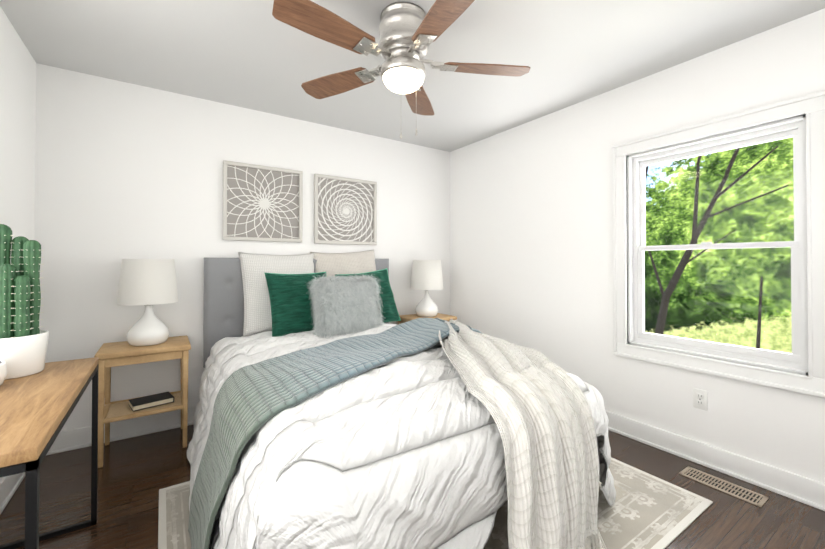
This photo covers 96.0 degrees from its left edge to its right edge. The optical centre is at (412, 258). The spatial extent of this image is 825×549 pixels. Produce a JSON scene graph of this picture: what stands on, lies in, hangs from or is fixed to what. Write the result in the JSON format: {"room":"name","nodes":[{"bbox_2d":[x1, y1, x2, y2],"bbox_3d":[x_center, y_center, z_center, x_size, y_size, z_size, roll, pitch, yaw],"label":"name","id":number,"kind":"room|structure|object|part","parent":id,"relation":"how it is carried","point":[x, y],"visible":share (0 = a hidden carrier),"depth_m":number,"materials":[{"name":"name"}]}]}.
{"room":"bedroom","nodes":[
{"label":"bedroom","id":0,"kind":"room"},
{"bbox_2d":[0,6,35,479],"bbox_3d":[-1.265,-0.017,0.574,0.140,2.440,4.070,0,-1,-34],"label":"wall","id":1,"kind":"structure","parent":0,"point":[17,126],"depth_m":2.01,"materials":[{"name":"white paint"}]},
{"bbox_2d":[0,472,24,514],"bbox_3d":[-1.195,1.141,0.609,0.028,0.125,4.070,0,-1,-34],"label":"baseboard","id":2,"kind":"structure","parent":1,"relation":"attached to","point":[8,484],"depth_m":1.87,"materials":[{"name":"white paint"}]},
{"bbox_2d":[35,63,449,430],"bbox_3d":[-0.999,0.010,3.290,3.615,2.440,0.140,0,-1,-34],"label":"wall","id":3,"kind":"structure","parent":0,"point":[124,170],"depth_m":2.68,"materials":[{"name":"white paint"}]},
{"bbox_2d":[46,406,194,454],"bbox_3d":[-0.955,1.167,3.207,3.270,0.125,0.028,0,-1,-34],"label":"baseboard","id":4,"kind":"structure","parent":3,"relation":"attached to","point":[77,438],"depth_m":2.53,"materials":[{"name":"white paint"}]},
{"bbox_2d":[222,160,302,241],"bbox_3d":[-1.212,-0.452,3.046,0.616,0.616,0.032,0,-1,-34],"label":"framed artwork","id":5,"kind":"object","parent":3,"relation":"attached to","point":[262,203],"visible":0.98,"depth_m":3.03,"materials":[{"name":"grey wood"}]},
{"bbox_2d":[314,173,376,244],"bbox_3d":[-0.610,-0.443,3.452,0.616,0.616,0.032,0,-1,-34],"label":"framed artwork","id":6,"kind":"object","parent":3,"relation":"attached to","point":[345,210],"visible":1,"depth_m":3.44,"materials":[{"name":"grey wood"}]},
{"bbox_2d":[0,424,824,548],"bbox_3d":[0.176,1.263,1.532,3.615,0.100,4.350,0,-1,-34],"label":"floor","id":7,"kind":"structure","parent":0,"point":[136,474],"depth_m":1.84,"materials":[{"name":"brown wood"}]},
{"bbox_2d":[0,357,98,548],"bbox_3d":[-1.331,0.829,1.193,0.380,0.760,1.015,0,-1,-34],"label":"desk","id":8,"kind":"object","parent":7,"relation":"on","point":[36,409],"visible":0.94,"depth_m":1.14,"materials":[{"name":"brown wood"}]},
{"bbox_2d":[0,360,6,384],"bbox_3d":[-1.500,0.406,1.255,0.176,0.088,0.176,0,-1,-34],"label":"decorative bowl","id":9,"kind":"object","parent":8,"relation":"on","point":[3,368],"visible":1,"depth_m":1.29,"materials":[{"name":"white ceramic"}]},
{"bbox_2d":[0,224,48,379],"bbox_3d":[-1.564,0.158,1.456,0.200,0.588,0.200,0,-1,-34],"label":"cactus pot","id":10,"kind":"object","parent":8,"relation":"on","point":[23,342],"visible":1,"depth_m":1.43,"materials":[{"name":"white ceramic"}]},
{"bbox_2d":[94,335,190,467],"bbox_3d":[-1.741,0.889,2.426,0.480,0.664,0.380,0,-1,-34],"label":"nightstand","id":11,"kind":"object","parent":7,"relation":"on","point":[113,354],"visible":0.92,"depth_m":2.35,"materials":[{"name":"brown light oak wood"}]},
{"bbox_2d":[117,259,177,345],"bbox_3d":[-1.735,0.279,2.442,0.330,0.555,0.330,0,-1,-34],"label":"lamp","id":12,"kind":"object","parent":11,"relation":"on","point":[148,284],"visible":1,"depth_m":2.34,"materials":[{"name":"white ceramic"}]},
{"bbox_2d":[187,250,615,548],"bbox_3d":[-0.238,0.558,2.202,1.901,1.323,2.462,0,-1,-34],"label":"bed","id":13,"kind":"object","parent":7,"relation":"on","point":[334,409],"visible":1,"depth_m":1.41,"materials":[{"name":"white fabric"}]},
{"bbox_2d":[264,272,325,336],"bbox_3d":[-0.854,0.334,2.858,0.512,0.464,0.261,0,-1,-34],"label":"pillow","id":14,"kind":"object","parent":13,"relation":"on","point":[288,311],"depth_m":2.77,"materials":[{"name":"fabric"}]},
{"bbox_3d":[-0.891,0.612,3.190,1.580,1.234,0.073,0,-1,-34],"label":"headboard","id":15,"kind":"part","parent":13,"relation":"part of","materials":[{"name":"fabric"}]},
{"bbox_2d":[188,318,482,548],"bbox_3d":[-0.237,0.801,2.044,1.729,0.764,0.786,0,-1,-34],"label":"quilt","id":16,"kind":"object","parent":13,"relation":"on","point":[253,396],"depth_m":1.65,"materials":[{"name":"fabric"}]},
{"bbox_2d":[335,268,400,322],"bbox_3d":[-0.375,0.339,3.204,0.529,0.509,0.264,0,-1,-34],"label":"pillow","id":17,"kind":"object","parent":13,"relation":"on","point":[389,309],"depth_m":3.23,"materials":[{"name":"fabric"}]},
{"bbox_2d":[438,319,605,548],"bbox_3d":[0.357,0.805,2.021,0.925,0.804,1.500,0,-1,-34],"label":"throw","id":18,"kind":"object","parent":13,"relation":"on","point":[542,427],"depth_m":1.41,"materials":[{"name":"beige fabric"}]},
{"bbox_2d":[398,313,456,323],"bbox_3d":[0.138,0.902,3.692,0.480,0.664,0.380,0,-1,-34],"label":"nightstand","id":19,"kind":"object","parent":7,"relation":"on","point":[406,318],"visible":0.08,"depth_m":3.64,"materials":[{"name":"brown wood"}]},
{"bbox_2d":[410,260,442,316],"bbox_3d":[0.143,0.291,3.708,0.330,0.555,0.330,0,-1,-34],"label":"lamp","id":20,"kind":"object","parent":19,"relation":"on","point":[426,276],"visible":1,"depth_m":3.60,"materials":[{"name":"white ceramic"}]},
{"bbox_2d":[158,457,712,548],"bbox_3d":[0.084,1.212,1.898,2.290,0.008,1.660,0,-1,-34],"label":"rug","id":21,"kind":"object","parent":7,"relation":"on","point":[647,511],"visible":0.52,"depth_m":1.75,"materials":[{"name":"beige fabric"}]},
{"bbox_2d":[679,466,768,506],"bbox_3d":[1.659,1.214,1.994,0.130,0.006,0.350,0,-1,-34],"label":"floor vent","id":22,"kind":"object","parent":7,"relation":"in","point":[742,493],"visible":1,"depth_m":1.98,"materials":[{"name":"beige metal"}]},
{"bbox_2d":[0,0,824,151],"bbox_3d":[0.176,-1.277,1.557,3.615,0.100,4.350,0,-1,-34],"label":"ceiling","id":23,"kind":"structure","parent":0,"point":[253,55],"depth_m":2.17,"materials":[{"name":"white paint"}]},
{"bbox_2d":[272,0,529,138],"bbox_3d":[-0.053,-0.904,1.843,1.261,0.640,1.261,0,-1,-34],"label":"ceiling fan","id":24,"kind":"object","parent":23,"relation":"hanging from","point":[409,33],"visible":1,"depth_m":1.78,"materials":[{"name":"brown wood"}]},
{"bbox_3d":[-0.309,-0.994,1.614,0.581,0.044,0.196,0,-1,-34],"label":"blade","id":25,"kind":"part","parent":24,"relation":"part of","materials":[{"name":"brown wood"}]},
{"bbox_3d":[-0.388,-0.990,2.054,0.330,0.044,0.539,0,-1,-34],"label":"blade","id":26,"kind":"part","parent":24,"relation":"part of","materials":[{"name":"brown wood"}]},
{"bbox_3d":[-0.046,-0.904,1.879,0.250,0.640,0.250,0,-1,-34],"label":"motor","id":27,"kind":"part","parent":24,"relation":"part of","materials":[{"name":"silver metal"}]},
{"bbox_3d":[-0.046,-0.884,1.879,0.208,0.070,0.208,0,-1,-34],"label":"globe","id":28,"kind":"part","parent":24,"relation":"part of","materials":[{"name":"white glass"}]},
{"bbox_3d":[0.030,-0.988,2.260,0.453,0.044,0.458,0,-1,-34],"label":"blade","id":29,"kind":"part","parent":24,"relation":"part of","materials":[{"name":"brown wood"}]},
{"bbox_3d":[0.097,-0.995,1.536,0.196,0.044,0.582,0,-1,-34],"label":"blade","id":30,"kind":"part","parent":24,"relation":"part of","materials":[{"name":"brown wood"}]},
{"bbox_3d":[0.336,-0.991,1.910,0.542,0.044,0.324,0,-1,-34],"label":"blade","id":31,"kind":"part","parent":24,"relation":"part of","materials":[{"name":"brown wood"}]},
{"bbox_2d":[450,8,824,482],"bbox_3d":[1.618,0.003,2.515,0.140,2.440,4.070,0,-1,-34],"label":"wall","id":32,"kind":"structure","parent":0,"point":[531,256],"depth_m":2.74,"materials":[{"name":"white paint"}]},
{"bbox_2d":[693,388,707,410],"bbox_3d":[1.720,0.840,2.220,0.009,0.116,0.072,0,-1,-34],"label":"electrical outlet plate","id":33,"kind":"object","parent":32,"relation":"attached to","point":[700,398],"visible":1,"depth_m":2.22,"materials":[{"name":"white plastic"}]},
{"bbox_2d":[605,410,824,510],"bbox_3d":[1.548,1.160,2.457,0.028,0.125,4.070,0,-1,-34],"label":"baseboard","id":34,"kind":"structure","parent":32,"relation":"attached to","point":[801,489],"depth_m":2.10,"materials":[{"name":"white paint"}]},
{"bbox_2d":[612,90,824,397],"bbox_3d":[1.780,-0.067,2.245,0.172,1.485,1.048,0,-1,-34],"label":"window","id":35,"kind":"structure","parent":32,"relation":"in","point":[811,107],"depth_m":2.09,"materials":[{"name":"white paint"}]},
{"bbox_3d":[1.793,-0.067,2.254,0.141,1.305,0.868,0,-1,-34],"label":"window sash","id":36,"kind":"part","parent":35,"relation":"part of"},
{"label":"outside","id":37,"kind":"structure","parent":0,"visible":0},
{"bbox_2d":[644,137,793,352],"bbox_3d":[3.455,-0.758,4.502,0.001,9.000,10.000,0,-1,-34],"label":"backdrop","id":38,"kind":"structure","parent":37,"point":[744,320],"depth_m":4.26,"materials":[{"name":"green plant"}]},
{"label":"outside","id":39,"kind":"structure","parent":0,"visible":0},
{"bbox_2d":[645,146,788,348],"bbox_3d":[3.225,-0.157,4.222,0.112,3.210,1.507,0,-1,-34],"label":"tree","id":40,"kind":"object","parent":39,"point":[680,268],"depth_m":4.21,"materials":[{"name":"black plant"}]}
]}

